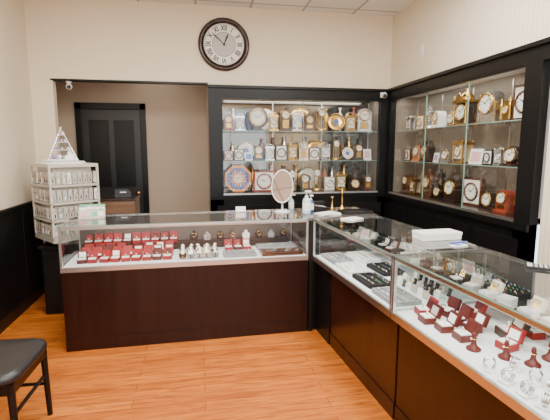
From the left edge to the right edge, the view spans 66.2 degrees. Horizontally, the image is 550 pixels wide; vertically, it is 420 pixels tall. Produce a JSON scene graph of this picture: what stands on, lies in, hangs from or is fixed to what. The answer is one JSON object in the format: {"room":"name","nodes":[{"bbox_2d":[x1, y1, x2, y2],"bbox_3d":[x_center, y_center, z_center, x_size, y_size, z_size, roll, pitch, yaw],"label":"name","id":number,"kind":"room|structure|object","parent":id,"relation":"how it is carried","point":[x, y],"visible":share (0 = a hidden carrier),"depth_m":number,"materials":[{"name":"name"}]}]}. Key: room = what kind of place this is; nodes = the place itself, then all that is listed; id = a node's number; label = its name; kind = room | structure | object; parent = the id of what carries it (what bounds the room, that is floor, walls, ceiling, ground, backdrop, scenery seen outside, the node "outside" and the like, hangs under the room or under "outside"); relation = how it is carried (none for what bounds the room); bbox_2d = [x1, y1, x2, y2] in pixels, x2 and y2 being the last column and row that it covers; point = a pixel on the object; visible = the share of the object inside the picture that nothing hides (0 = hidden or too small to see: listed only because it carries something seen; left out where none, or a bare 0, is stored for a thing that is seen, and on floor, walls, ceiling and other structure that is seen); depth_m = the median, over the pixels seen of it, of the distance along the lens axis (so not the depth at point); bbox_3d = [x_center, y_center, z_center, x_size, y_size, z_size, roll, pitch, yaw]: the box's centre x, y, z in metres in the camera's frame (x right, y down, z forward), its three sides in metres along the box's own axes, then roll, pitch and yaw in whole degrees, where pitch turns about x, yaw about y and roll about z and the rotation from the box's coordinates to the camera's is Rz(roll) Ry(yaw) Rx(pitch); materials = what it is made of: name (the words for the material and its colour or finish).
{"room":"shop","nodes":[
{"label":"shop","id":0,"kind":"room"},
{"bbox_2d":[0,0,36,209],"bbox_3d":[-2.038,-0.184,1.224,0.120,3.120,8.550,-1,8,-10],"label":"wall","id":1,"kind":"structure","parent":0,"point":[17,141],"depth_m":4.04,"materials":[{"name":"paint"}]},
{"bbox_2d":[0,201,39,218],"bbox_3d":[-1.883,0.438,0.878,0.035,0.075,7.650,-1,8,-10],"label":"trim","id":2,"kind":"structure","parent":1,"relation":"attached to","point":[6,212],"depth_m":3.95,"materials":[{"name":"black paint"}]},
{"bbox_2d":[0,208,42,315],"bbox_3d":[-1.887,0.926,0.942,0.023,1.000,7.620,-1,8,-10],"label":"wainscot","id":3,"kind":"structure","parent":1,"relation":"attached to","point":[21,269],"depth_m":4.01,"materials":[{"name":"black wood"}]},
{"bbox_2d":[0,280,44,333],"bbox_3d":[-1.885,1.351,1.008,0.030,0.140,7.650,-1,8,-10],"label":"baseboard","id":4,"kind":"structure","parent":1,"relation":"attached to","point":[7,318],"depth_m":4.00,"materials":[{"name":"black paint"}]},
{"bbox_2d":[56,82,210,212],"bbox_3d":[-1.703,-0.744,5.154,1.930,3.120,0.750,-1,8,-10],"label":"wall","id":5,"kind":"structure","parent":0,"point":[177,121],"depth_m":5.46,"materials":[{"name":"paint"}]},
{"bbox_2d":[74,102,149,212],"bbox_3d":[-2.053,-0.278,5.393,0.840,2.130,0.088,-1,8,-10],"label":"door","id":6,"kind":"structure","parent":5,"relation":"in","point":[113,136],"depth_m":5.34,"materials":[{"name":"black paint"}]},
{"bbox_2d":[0,293,393,419],"bbox_3d":[0.235,1.360,1.800,4.780,0.100,8.750,-1,8,-10],"label":"floor","id":7,"kind":"structure","parent":0,"point":[291,375],"depth_m":2.87,"materials":[{"name":"laminate"}]},
{"bbox_2d":[0,338,52,419],"bbox_3d":[-1.539,0.772,2.205,0.537,0.953,0.472,-1,8,-8],"label":"dining chair","id":8,"kind":"object","parent":7,"relation":"on","point":[19,358],"visible":1,"depth_m":2.23,"materials":[{"name":"black leather"}]},
{"bbox_2d":[38,241,78,314],"bbox_3d":[-2.017,0.637,4.166,0.420,0.664,0.390,-1,8,-10],"label":"pedestal","id":9,"kind":"object","parent":7,"relation":"on","point":[52,279],"visible":0.38,"depth_m":3.97,"materials":[{"name":"black paint"}]},
{"bbox_2d":[29,161,99,244],"bbox_3d":[-2.006,-0.080,4.060,0.450,0.785,0.450,7,11,41],"label":"display rack","id":10,"kind":"object","parent":9,"relation":"on","point":[64,186],"visible":0.8,"depth_m":3.90,"materials":[{"name":"beige plastic"}]},
{"bbox_2d":[47,126,78,160],"bbox_3d":[-2.003,-0.624,3.963,0.260,0.317,0.260,-4,9,-27],"label":"display","id":11,"kind":"object","parent":10,"relation":"on","point":[59,156],"visible":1,"depth_m":3.92,"materials":[{"name":"white plastic"}]},
{"bbox_2d":[100,195,139,213],"bbox_3d":[-1.621,0.389,4.504,0.350,1.060,0.380,-1,8,-10],"label":"filing cabinet","id":12,"kind":"object","parent":7,"relation":"on","point":[113,205],"visible":0.14,"depth_m":4.28,"materials":[{"name":"brown wood"}]},
{"bbox_2d":[114,188,130,197],"bbox_3d":[-1.596,-0.180,4.426,0.160,0.085,0.142,-3,9,-21],"label":"receipt printer","id":13,"kind":"object","parent":12,"relation":"on","point":[119,192],"visible":1,"depth_m":4.36,"materials":[{"name":"black plastic"}]},
{"bbox_2d":[57,209,308,351],"bbox_3d":[-0.729,0.544,3.685,1.940,0.985,0.610,-2,8,-11],"label":"display counter","id":14,"kind":"object","parent":7,"relation":"on","point":[132,303],"depth_m":3.42,"materials":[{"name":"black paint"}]},
{"bbox_2d":[78,204,105,218],"bbox_3d":[-1.537,0.012,3.543,0.200,0.106,0.122,-2,8,-16],"label":"box","id":15,"kind":"object","parent":14,"relation":"on","point":[88,211],"visible":1,"depth_m":3.53,"materials":[{"name":"white cardboard"}]},
{"bbox_2d":[77,231,251,263],"bbox_3d":[-0.922,0.297,3.635,1.447,0.150,0.503,-1,8,-10],"label":"boxes","id":16,"kind":"object","parent":14,"relation":"on","point":[106,251],"visible":0.99,"depth_m":3.59,"materials":[{"name":"red leather"}]},
{"bbox_2d":[81,236,288,250],"bbox_3d":[-0.776,0.311,3.859,1.830,0.060,0.110,-2,8,-11],"label":"black riser","id":17,"kind":"object","parent":14,"relation":"on","point":[265,239],"visible":0.43,"depth_m":3.87,"materials":[{"name":"fabric"}]},
{"bbox_2d":[190,228,286,240],"bbox_3d":[-0.331,0.225,3.939,0.916,0.087,0.052,-2,8,-11],"label":"bust","id":18,"kind":"object","parent":17,"relation":"on","point":[193,237],"visible":1,"depth_m":3.93,"materials":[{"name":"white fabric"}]},
{"bbox_2d":[179,243,218,257],"bbox_3d":[-0.646,0.343,3.600,0.343,0.062,0.339,-1,8,-10],"label":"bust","id":19,"kind":"object","parent":14,"relation":"on","point":[205,251],"visible":1,"depth_m":3.52,"materials":[{"name":"white"}]},
{"bbox_2d":[223,249,256,257],"bbox_3d":[-0.299,0.362,3.578,0.276,0.038,0.169,-1,8,-10],"label":"tray","id":20,"kind":"object","parent":14,"relation":"on","point":[232,253],"visible":1,"depth_m":3.53,"materials":[{"name":"grey fabric"}]},
{"bbox_2d":[255,241,296,250],"bbox_3d":[0.009,0.324,3.843,0.356,0.038,0.181,-1,8,-10],"label":"tray","id":21,"kind":"object","parent":14,"relation":"on","point":[258,246],"visible":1,"depth_m":3.83,"materials":[{"name":"grey fabric"}]},
{"bbox_2d":[259,247,302,256],"bbox_3d":[0.051,0.353,3.639,0.356,0.038,0.181,-1,8,-10],"label":"tray","id":22,"kind":"object","parent":14,"relation":"on","point":[289,250],"visible":1,"depth_m":3.59,"materials":[{"name":"brown wood"}]},
{"bbox_2d":[271,170,292,212],"bbox_3d":[0.067,-0.175,3.865,0.203,0.385,0.150,1,8,4],"label":"mirror","id":23,"kind":"object","parent":14,"relation":"on","point":[282,181],"visible":1,"depth_m":3.85,"materials":[{"name":"white plastic"}]},
{"bbox_2d":[302,190,311,213],"bbox_3d":[0.285,-0.070,3.751,0.074,0.210,0.082,-8,11,-44],"label":"hand sanitizer bottle","id":24,"kind":"object","parent":14,"relation":"on","point":[306,209],"visible":1,"depth_m":3.73,"materials":[{"name":"white plastic"}]},
{"bbox_2d":[208,84,387,241],"bbox_3d":[0.300,-0.323,5.214,2.187,2.270,0.390,-1,8,-10],"label":"display case","id":25,"kind":"object","parent":7,"relation":"on","point":[221,98],"visible":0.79,"depth_m":5.16,"materials":[{"name":"black paint"}]},
{"bbox_2d":[223,115,233,129],"bbox_3d":[-0.542,-1.016,4.929,0.120,0.180,0.120,-1,8,-8],"label":"mantel clock","id":26,"kind":"object","parent":25,"relation":"on","point":[228,120],"visible":1,"depth_m":4.88,"materials":[{"name":"brown wood"}]},
{"bbox_2d":[225,165,250,191],"bbox_3d":[-0.442,-0.376,5.059,0.314,0.317,0.099,-1,8,-6],"label":"clock","id":27,"kind":"object","parent":25,"relation":"on","point":[237,177],"visible":1,"depth_m":5.02,"materials":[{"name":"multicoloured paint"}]},
{"bbox_2d":[234,149,243,160],"bbox_3d":[-0.429,-0.652,4.997,0.117,0.140,0.077,-1,8,-9],"label":"desk clock","id":28,"kind":"object","parent":25,"relation":"on","point":[238,153],"visible":1,"depth_m":4.97,"materials":[{"name":"white plastic"}]},
{"bbox_2d":[235,113,244,130],"bbox_3d":[-0.411,-1.031,4.960,0.110,0.202,0.088,-1,8,-6],"label":"clock","id":29,"kind":"object","parent":25,"relation":"on","point":[240,120],"visible":1,"depth_m":4.93,"materials":[{"name":"silver metal"}]},
{"bbox_2d":[238,142,253,158],"bbox_3d":[-0.355,-0.714,5.149,0.207,0.220,0.088,-1,8,-10],"label":"decorative plate","id":30,"kind":"object","parent":25,"relation":"on","point":[247,147],"visible":0.47,"depth_m":5.15,"materials":[{"name":"ceramic"}]},
{"bbox_2d":[247,107,267,130],"bbox_3d":[-0.206,-1.076,5.001,0.246,0.280,0.080,-2,8,-12],"label":"mantel clock","id":31,"kind":"object","parent":25,"relation":"on","point":[257,117],"visible":1,"depth_m":4.97,"materials":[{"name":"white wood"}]},
{"bbox_2d":[253,146,263,160],"bbox_3d":[-0.196,-0.681,5.059,0.130,0.180,0.120,-1,8,-6],"label":"mantel clock","id":32,"kind":"object","parent":25,"relation":"on","point":[258,150],"visible":1,"depth_m":5.01,"materials":[{"name":"brown wood"}]},
{"bbox_2d":[253,171,274,191],"bbox_3d":[-0.132,-0.350,5.113,0.276,0.250,0.080,-1,8,-8],"label":"desk clock","id":33,"kind":"object","parent":25,"relation":"on","point":[262,180],"visible":0.96,"depth_m":5.08,"materials":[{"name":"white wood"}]},
{"bbox_2d":[265,144,274,160],"bbox_3d":[-0.065,-0.692,5.060,0.110,0.202,0.088,-1,8,-7],"label":"clock","id":34,"kind":"object","parent":25,"relation":"on","point":[269,150],"visible":1,"depth_m":5.03,"materials":[{"name":"silver metal"}]},
{"bbox_2d":[269,112,278,130],"bbox_3d":[-0.016,-1.050,5.018,0.110,0.222,0.088,-1,8,-5],"label":"clock","id":35,"kind":"object","parent":25,"relation":"on","point":[273,119],"visible":1,"depth_m":4.99,"materials":[{"name":"gold metal"}]},
{"bbox_2d":[275,145,287,160],"bbox_3d":[0.072,-0.690,5.092,0.148,0.190,0.077,-2,8,-11],"label":"desk clock","id":36,"kind":"object","parent":25,"relation":"on","point":[280,150],"visible":1,"depth_m":5.07,"materials":[{"name":"white plastic"}]},
{"bbox_2d":[279,110,291,130],"bbox_3d":[0.120,-1.068,5.050,0.140,0.250,0.120,-1,8,-10],"label":"mantel clock","id":37,"kind":"object","parent":25,"relation":"on","point":[285,115],"visible":1,"depth_m":5.01,"materials":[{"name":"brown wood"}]},
{"bbox_2d":[287,142,297,160],"bbox_3d":[0.207,-0.712,5.127,0.110,0.222,0.088,-2,8,-15],"label":"clock","id":38,"kind":"object","parent":25,"relation":"on","point":[291,150],"visible":1,"depth_m":5.10,"materials":[{"name":"gold metal"}]},
{"bbox_2d":[291,110,301,130],"bbox_3d":[0.261,-1.074,5.085,0.120,0.252,0.096,-1,8,-8],"label":"clock","id":39,"kind":"object","parent":25,"relation":"on","point":[296,118],"visible":0.99,"depth_m":5.05,"materials":[{"name":"white ceramic"}]},
{"bbox_2d":[297,142,308,160],"bbox_3d":[0.339,-0.716,5.130,0.130,0.230,0.120,-2,8,-11],"label":"mantel clock","id":40,"kind":"object","parent":25,"relation":"on","point":[300,144],"visible":0.9,"depth_m":5.08,"materials":[{"name":"white ceramic"}]},
{"bbox_2d":[298,173,310,190],"bbox_3d":[0.360,-0.343,5.207,0.140,0.210,0.120,-2,8,-11],"label":"mantel clock","id":41,"kind":"object","parent":25,"relation":"on","point":[304,179],"visible":0.99,"depth_m":5.16,"materials":[{"name":"gold metal"}]},
{"bbox_2d":[298,168,317,187],"bbox_3d":[0.413,-0.394,5.332,0.263,0.276,0.088,-1,8,-10],"label":"clock","id":42,"kind":"object","parent":25,"relation":"on","point":[309,171],"visible":0.44,"depth_m":5.33,"materials":[{"name":"ceramic"}]},
{"bbox_2d":[304,108,315,130],"bbox_3d":[0.413,-1.095,5.087,0.147,0.292,0.113,-1,8,-5],"label":"clock","id":43,"kind":"object","parent":25,"relation":"on","point":[309,118],"visible":0.98,"depth_m":5.04,"materials":[{"name":"brown wood"}]},
{"bbox_2d":[308,147,319,160],"bbox_3d":[0.475,-0.686,5.165,0.138,0.160,0.077,-1,8,-9],"label":"desk clock","id":44,"kind":"object","parent":25,"relation":"on","point":[313,152],"visible":1,"depth_m":5.14,"materials":[{"name":"wood"}]},
{"bbox_2d":[311,169,322,190],"bbox_3d":[0.516,-0.389,5.208,0.150,0.300,0.150,-2,8,-12],"label":"clock","id":45,"kind":"object","parent":25,"relation":"on","point":[317,172],"visible":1,"depth_m":5.18,"materials":[{"name":"gold metal"}]},
{"bbox_2d":[315,106,326,130],"bbox_3d":[0.563,-1.104,5.125,0.150,0.300,0.150,-1,8,-10],"label":"clock","id":46,"kind":"object","parent":25,"relation":"on","point":[322,112],"visible":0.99,"depth_m":5.09,"materials":[{"name":"gold metal"}]},
{"bbox_2d":[319,142,330,159],"bbox_3d":[0.611,-0.722,5.198,0.120,0.222,0.096,-2,8,-15],"label":"clock","id":47,"kind":"object","parent":25,"relation":"on","point":[324,153],"visible":1,"depth_m":5.16,"materials":[{"name":"silver metal"}]},
{"bbox_2d":[323,177,334,190],"bbox_3d":[0.672,-0.329,5.251,0.138,0.170,0.077,-1,8,-9],"label":"desk clock","id":48,"kind":"object","parent":25,"relation":"on","point":[328,182],"visible":1,"depth_m":5.22,"materials":[{"name":"silver metal"}]},
{"bbox_2d":[328,114,344,130],"bbox_3d":[0.749,-1.070,5.168,0.207,0.220,0.088,-1,8,-5],"label":"decorative plate","id":49,"kind":"object","parent":25,"relation":"on","point":[335,121],"visible":0.94,"depth_m":5.16,"materials":[{"name":"gold metal"}]},
{"bbox_2d":[334,172,345,189],"bbox_3d":[0.818,-0.366,5.286,0.120,0.232,0.096,-2,8,-11],"label":"clock","id":50,"kind":"object","parent":25,"relation":"on","point":[340,179],"visible":0.98,"depth_m":5.25,"materials":[{"name":"gold metal"}]},
{"bbox_2d":[342,147,353,159],"bbox_3d":[0.899,-0.699,5.238,0.152,0.165,0.088,-2,8,-14],"label":"decorative plate","id":51,"kind":"object","parent":25,"relation":"on","point":[347,152],"visible":0.95,"depth_m":5.23,"materials":[{"name":"ceramic"}]},
{"bbox_2d":[345,113,355,130],"bbox_3d":[0.925,-1.078,5.183,0.110,0.232,0.088,-1,8,-9],"label":"clock","id":52,"kind":"object","parent":25,"relation":"on","point":[349,119],"visible":0.99,"depth_m":5.15,"materials":[{"name":"gold metal"}]},
{"bbox_2d":[346,163,362,189],"bbox_3d":[0.999,-0.420,5.287,0.190,0.340,0.106,-1,8,-5],"label":"clock","id":53,"kind":"object","parent":25,"relation":"on","point":[354,182],"visible":1,"depth_m":5.26,"materials":[{"name":"black wood"}]},
{"bbox_2d":[352,144,363,159],"bbox_3d":[1.034,-0.721,5.274,0.120,0.200,0.120,-1,8,-8],"label":"mantel clock","id":54,"kind":"object","parent":25,"relation":"on","point":[357,148],"visible":0.98,"depth_m":5.23,"materials":[{"name":"brown metal"}]},
{"bbox_2d":[356,109,371,131],"bbox_3d":[1.095,-1.107,5.220,0.190,0.280,0.120,-1,8,-5],"label":"mantel clock","id":55,"kind":"object","parent":25,"relation":"on","point":[363,116],"visible":1,"depth_m":5.18,"materials":[{"name":"silver metal"}]},
{"bbox_2d":[362,175,372,189],"bbox_3d":[1.164,-0.347,5.340,0.110,0.180,0.120,-1,8,-5],"label":"mantel clock","id":56,"kind":"object","parent":25,"relation":"on","point":[367,180],"visible":0.99,"depth_m":5.30,"materials":[{"name":"brown wood"}]},
{"bbox_2d":[307,220,313,331],"bbox_3d":[0.301,0.567,3.591,0.032,0.965,0.038,-1,8,-10],"label":"filler panel","id":57,"kind":"object","parent":7,"relation":"on","point":[311,222],"visible":1,"depth_m":3.58,"materials":[{"name":"black paint"}]},
{"bbox_2d":[293,207,376,328],"bbox_3d":[0.545,0.505,3.959,0.640,0.985,0.603,-1,8,-10],"label":"base cabinet","id":58,"kind":"object","parent":7,"relation":"on","point":[327,240],"visible":0.29,"depth_m":3.65,"materials":[{"name":"clear glass"}]},
{"bbox_2d":[314,201,329,211],"bbox_3d":[0.405,-0.037,3.986,0.180,0.077,0.180,-3,9,-21],"label":"desk telephone","id":59,"kind":"object","parent":58,"relation":"on","point":[318,207],"visible":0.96,"depth_m":3.92,"materials":[{"name":"black plastic"}]},
{"bbox_2d":[338,208,373,214],"bbox_3d":[0.729,0.014,3.826,0.268,0.022,0.188,-2,8,-16],"label":"tray","id":60,"kind":"object","parent":58,"relation":"on","point":[343,211],"visible":1,"depth_m":3.80,"materials":[{"name":"plastic"}]},
{"bbox_2d":[313,215,485,418],"bbox_3d":[0.774,0.633,3.061,0.614,0.985,1.290,-2,8,-14],"label":"display case","id":61,"kind":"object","parent":7,"relation":"on","point":[359,326],"depth_m":2.81,"materials":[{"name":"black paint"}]},
{"bbox_2d":[322,252,353,264],"bbox_3d":[0.505,0.385,3.419,0.172,0.038,0.272,-2,8,-14],"label":"tray","id":62,"kind":"object","parent":61,"relation":"on","point":[336,257],"visible":0.98,"depth_m":3.41,"materials":[{"name":"grey fabric"}]},
{"bbox_2d":[335,262,368,274],"bbox_3d":[0.570,0.426,3.129,0.162,0.038,0.252,-2,8,-14],"label":"tray","id":63,"kind":"object","parent":61,"relation":"on","point":[349,268],"visible":0.98,"depth_m":3.11,"materials":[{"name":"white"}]},
{"bbox_2d":[346,251,380,263],"bbox_3d":[0.723,0.380,3.455,0.172,0.038,0.292,-2,8,-14],"label":"tray","id":64,"kind":"object","parent":61,"relation":"on","point":[363,257],"visible":1,"depth_m":3.42,"materials":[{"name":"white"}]},
{"bbox_2d":[352,271,389,288],"bbox_3d":[0.655,0.466,2.844,0.172,0.038,0.272,-2,8,-14],"label":"tray","id":65,"kind":"object","parent":61,"relation":"on","point":[371,279],"visible":0.99,"depth_m":2.83,"materials":[{"name":"black fabric"}]},
{"bbox_2d":[366,262,404,276],"bbox_3d":[0.813,0.429,3.110,0.172,0.038,0.272,-2,8,-14],"label":"tray","id":66,"kind":"object","parent":61,"relation":"on","point":[382,268],"visible":0.89,"depth_m":3.09,"materials":[{"name":"black fabric"}]},
{"bbox_2d":[372,286,421,306],"bbox_3d":[0.725,0.510,2.535,0.182,0.038,0.272,-2,8,-14],"label":"tray","id":67,"kind":"object","parent":61,"relation":"on","point":[403,298],"visible":0.73,"depth_m":2.50,"materials":[{"name":"grey fabric"}]},
{"bbox_2d":[397,272,451,299],"bbox_3d":[0.929,0.480,2.709,0.190,0.049,0.404,-2,8,-15],"label":"cards","id":68,"kind":"object","parent":61,"relation":"on","point":[404,278],"visible":0.91,"depth_m":2.67,"materials":[{"name":"paper"}]},
{"bbox_2d":[414,263,447,273],"bbox_3d":[0.843,0.259,3.039,0.107,0.079,1.160,-2,8,-14],"label":"gift boxes","id":69,"kind":"object","parent":61,"relation":"on","point":[439,269],"visible":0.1,"depth_m":2.51,"materials":[{"name":"white plastic"}]},
{"bbox_2d":[412,228,461,240],"bbox_3d":[1.040,0.159,2.713,0.276,0.048,0.136,-2,8,-13],"label":"gift box","id":70,"kind":"object","parent":61,"relation":"on","point":[429,234],"visible":1,"depth_m":2.66,"materials":[{"name":"cardboard"}]},
{"bbox_2d":[384,37,549,261],"bbox_3d":[2.082,0.109,2.182,0.390,2.270,6.405,-1,8,-10],"label":"display case","id":71,"kind":"object","parent":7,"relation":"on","point":[515,234],"visible":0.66,"depth_m":3.66,"materials":[{"name":"black paint"}]},
{"bbox_2d":[400,175,413,192],"bbox_3d":[1.580,-0.314,4.999,0.120,0.210,0.150,-2,8,-11],"label":"mantel clock","id":72,"kind":"object","parent":71,"relation":"on","point":[405,179],"visible":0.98,"depth_m":4.96,"materials":[{"name":"brown wood"}]},
{"bbox_2d":[405,115,415,129],"bbox_3d":[1.569,-1.005,4.878,0.080,0.172,0.100,-1,8,-7],"label":"clock","id":73,"kind":"object","parent":71,"relation":"on","point":[412,118],"visible":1,"depth_m":4.86,"materials":[{"name":"silver metal"}]},
{"bbox_2d":[409,176,420,194],"bbox_3d":[1.601,-0.282,4.802,0.104,0.202,0.130,-1,8,-5],"label":"clock","id":74,"kind":"object","parent":71,"relation":"on","point":[412,181],"visible":0.88,"depth_m":4.79,"materials":[{"name":"gold metal"}]},
{"bbox_2d":[411,145,419,161],"bbox_3d":[1.630,-0.638,4.757,0.120,0.180,0.150,-2,8,-12],"label":"mantel clock","id":75,"kind":"object","parent":71,"relation":"on","point":[416,150],"visible":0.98,"depth_m":4.72,"materials":[{"name":"brown wood"}]},
{"bbox_2d":[416,115,427,128],"bbox_3d":[1.630,-0.971,4.689,0.077,0.160,0.138,-2,8,-14],"label":"desk clock","id":76,"kind":"object","parent":71,"relation":"on","point":[420,123],"visible":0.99,"depth_m":4.65,"materials":[{"name":"gold metal"}]},
{"bbox_2d":[419,137,434,161],"bbox_3d":[1.649,-0.656,4.553,0.113,0.273,0.166,-2,8,-12],"label":"clock","id":77,"kind":"object","parent":71,"relation":"on","point":[429,146],"visible":0.91,"depth_m":4.50,"materials":[{"name":"brown wood"}]},
{"bbox_2d":[419,168,437,196],"bbox_3d":[1.671,-0.307,4.565,0.113,0.320,0.195,-2,8,-14],"label":"clock","id":78,"kind":"object","parent":71,"relation":"on","point":[429,176],"visible":0.77,"depth_m":4.53,"materials":[{"name":"brown wood"}]},
{"bbox_2d":[430,169,445,199],"bbox_3d":[1.697,-0.269,4.329,0.106,0.312,0.190,-2,8,-15],"label":"clock","id":79,"kind":"object","parent":71,"relation":"on","point":[438,187],"visible":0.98,"depth_m":4.30,"materials":[{"name":"brown metal"}]},
{"bbox_2d":[430,111,446,127],"bbox_3d":[1.674,-0.920,4.294,0.120,0.170,0.140,-1,8,-9],"label":"mantel clock","id":80,"kind":"object","parent":71,"relation":"on","point":[438,117],"visible":0.98,"depth_m":4.24,"materials":[{"name":"white ceramic"}]},
{"bbox_2d":[439,149,455,162],"bbox_3d":[1.730,-0.539,4.204,0.120,0.140,0.140,-2,8,-15],"label":"mantel clock","id":81,"kind":"object","parent":71,"relation":"on","point":[446,154],"visible":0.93,"depth_m":4.16,"materials":[{"name":"gold metal"}]},
{"bbox_2d":[441,178,462,202],"bbox_3d":[1.728,-0.194,4.089,0.120,0.230,0.200,-2,8,-12],"label":"mantel clock","id":82,"kind":"object","parent":71,"relation":"on","point":[452,193],"visible":0.98,"depth_m":4.02,"materials":[{"name":"brown wood"}]},
{"bbox_2d":[451,138,474,163],"bbox_3d":[1.759,-0.554,3.951,0.128,0.242,0.160,-1,8,-8],"label":"clock","id":83,"kind":"object","parent":71,"relation":"on","point":[459,149],"visible":0.88,"depth_m":3.94,"materials":[{"name":"gold metal"}]},
{"bbox_2d":[451,89,480,125],"bbox_3d":[1.761,-0.946,3.875,0.170,0.340,0.210,-2,8,-11],"label":"clock","id":84,"kind":"object","parent":71,"relation":"on","point":[460,113],"visible":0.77,"depth_m":3.82,"materials":[{"name":"gold metal"}]},
{"bbox_2d":[463,177,485,206],"bbox_3d":[1.801,-0.167,3.828,0.079,0.250,0.233,-2,8,-17],"label":"desk clock","id":85,"kind":"object","parent":71,"relation":"on","point":[474,188],"visible":0.98,"depth_m":3.79,"materials":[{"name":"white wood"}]},
{"bbox_2d":[468,149,484,164],"bbox_3d":[1.803,-0.476,3.758,0.058,0.137,0.150,-3,9,-18],"label":"picture frame","id":86,"kind":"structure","parent":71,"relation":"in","point":[476,155],"depth_m":3.75,"materials":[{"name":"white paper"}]},
{"bbox_2d":[477,192,495,209],"bbox_3d":[1.832,-0.082,3.590,0.094,0.148,0.220,-1,8,-9],"label":"clock","id":87,"kind":"object","parent":71,"relation":"on","point":[488,200],"visible":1,"depth_m":3.56,"materials":[{"name":"brown wood"}]},
{"bbox_2d":[474,90,504,123],"bbox_3d":[1.809,-0.863,3.536,0.120,0.270,0.240,-1,8,-9],"label":"mantel clock","id":88,"kind":"object","parent":71,"relation":"on","point":[489,102],"visible":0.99,"depth_m":3.47,"materials":[{"name":"gold metal"}]},
{"bbox_2d":[482,150,496,164],"bbox_3d":[1.835,-0.448,3.600,0.077,0.130,0.117,-1,8,-6],"label":"desk clock","id":89,"kind":"object","parent":71,"relation":"on","point":[488,157],"visible":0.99,"depth_m":3.57,"materials":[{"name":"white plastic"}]},
{"bbox_2d":[492,147,505,165],"bbox_3d":[1.848,-0.439,3.460,0.072,0.152,0.090,-1,8,-10],"label":"clock","id":90,"kind":"object","parent":71,"relation":"on","point":[498,158],"visible":0.89,"depth_m":3.45,"materials":[{"name":"silver metal"}]},
{"bbox_2d":[492,190,514,213],"bbox_3d":[1.854,-0.069,3.391,0.120,0.180,0.140,-2,8,-14],"label":"mantel clock","id":91,"kind":"object","parent":71,"relation":"on","point":[505,199],"visible":0.99,"depth_m":3.34,"materials":[{"name":"brown wood"}]},
{"bbox_2d":[499,96,513,120],"bbox_3d":[1.870,-0.811,3.360,0.113,0.217,0.118,-2,8,-16],"label":"clock","id":92,"kind":"object","parent":71,"relation":"on","point":[506,109],"visible":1,"depth_m":3.34,"materials":[{"name":"gold metal"}]},
{"bbox_2d":[503,146,518,166],"bbox_3d":[1.860,-0.422,3.311,0.080,0.160,0.141,-2,8,-15],"label":"mantel clock","id":93,"kind":"object","parent":71,"relation":"on","point":[510,155],"visible":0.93,"depth_m":3.28,"materials":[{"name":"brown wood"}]},
{"bbox_2d":[510,84,523,119],"bbox_3d":[1.888,-0.809,3.158,0.079,0.270,0.233,-2,8,-14],"label":"desk clock","id":94,"kind":"object","parent":71,"relation":"on","point":[519,89],"visible":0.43,"depth_m":3.20,"materials":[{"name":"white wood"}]},
{"bbox_2d":[391,249,549,419],"bbox_3d":[1.169,0.848,1.546,0.614,0.985,1.850,-2,8,-14],"label":"display case","id":95,"kind":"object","parent":7,"relation":"on","point":[438,378],"depth_m":2.00,"materials":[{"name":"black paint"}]},
{"bbox_2d":[414,295,545,352],"bbox_3d":[1.030,0.546,2.103,0.520,0.090,0.520,-1,8,-10],"label":"boxes","id":96,"kind":"object","parent":95,"relation":"on","point":[471,319],"visible":0.91,"depth_m":2.06,"materials":[{"name":"red leather"}]},
{"bbox_2d":[466,332,549,368],"bbox_3d":[1.157,0.597,1.772,0.347,0.082,0.575,-7,10,-39],"label":"stands","id":97,"kind":"object","parent":95,"relation":"on","point":[532,362],"visible":0.98,"depth_m":1.79,"materials":[{"name":"red plastic"}]},
{"bbox_2d":[468,274,549,315],"bbox_3d":[1.333,0.477,1.646,0.132,0.038,1.532,-2,8,-14],"label":"tray","id":98,"kind":"object","parent":95,"relation":"on","point":[511,289],"visible":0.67,"depth_m":2.12,"materials":[{"name":"black fabric"}]},
{"bbox_2d":[483,356,549,412],"bbox_3d":[0.963,0.642,1.548,0.173,0.052,0.436,-2,8,-15],"label":"bangles","id":99,"kind":"object","parent":95,"relation":"on","point":[511,367],"visible":1,"depth_m":1.60,"materials":[{"name":"white"}]},
{"bbox_2d":[525,262,549,270],"bbox_3d":[1.274,0.273,2.032,0.120,0.015,0.080,4,9,28],"label":"calculator","id":100,"kind":"object","parent":95,"relation":"on","point":[544,267],"visible":1,"depth_m":2.02,"materials":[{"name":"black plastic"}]},
{"bbox_2d":[24,0,392,243],"bbox_3d":[-0.585,-0.711,4.923,4.050,3.120,0.100,-1,8,-10],"label":"wall","id":101,"kind":"structure","parent":0,"point":[67,39],"depth_m":4.63,"materials":[{"name":"paint"}]},
{"bbox_2d":[50,78,207,85],"bbox_3d":[-1.572,-1.407,4.641,1.643,0.017,0.112,-1,8,-10],"label":"trim","id":102,"kind":"structure","parent":101,"relation":"attached to","point":[53,79],"depth_m":4.61,"materials":[{"name":"black paint"}]},
{"bbox_2d":[198,17,248,70],"bbox_3d":[-0.567,-1.839,4.690,0.570,0.570,0.048,-1,8,-10],"label":"wall clock","id":103,"kind":"object","parent":101,"relation":"attached to","point":[223,43],"visible":1,"depth_m":4.68,"materials":[{"name":"brown wood"}]},
{"bbox_2d":[126,0,415,15],"bbox_3d":[0.235,-1.828,1.347,4.780,0.100,8.750,-1,8,-10],"label":"ceiling","id":104,"kind":"structure","parent":0,"point":[367,7],"depth_m":4.60,"materials":[{"name":"tile"}]},
{"bbox_2d":[390,0,549,264],"bbox_3d":[2.118,-0.231,1.553,0.120,3.120,7.750,-1,8,-10],"label":"wall","id":105,"kind":"structure","parent":0,"point":[453,33],"depth_m":3.68,"materials":[{"name":"paint"}]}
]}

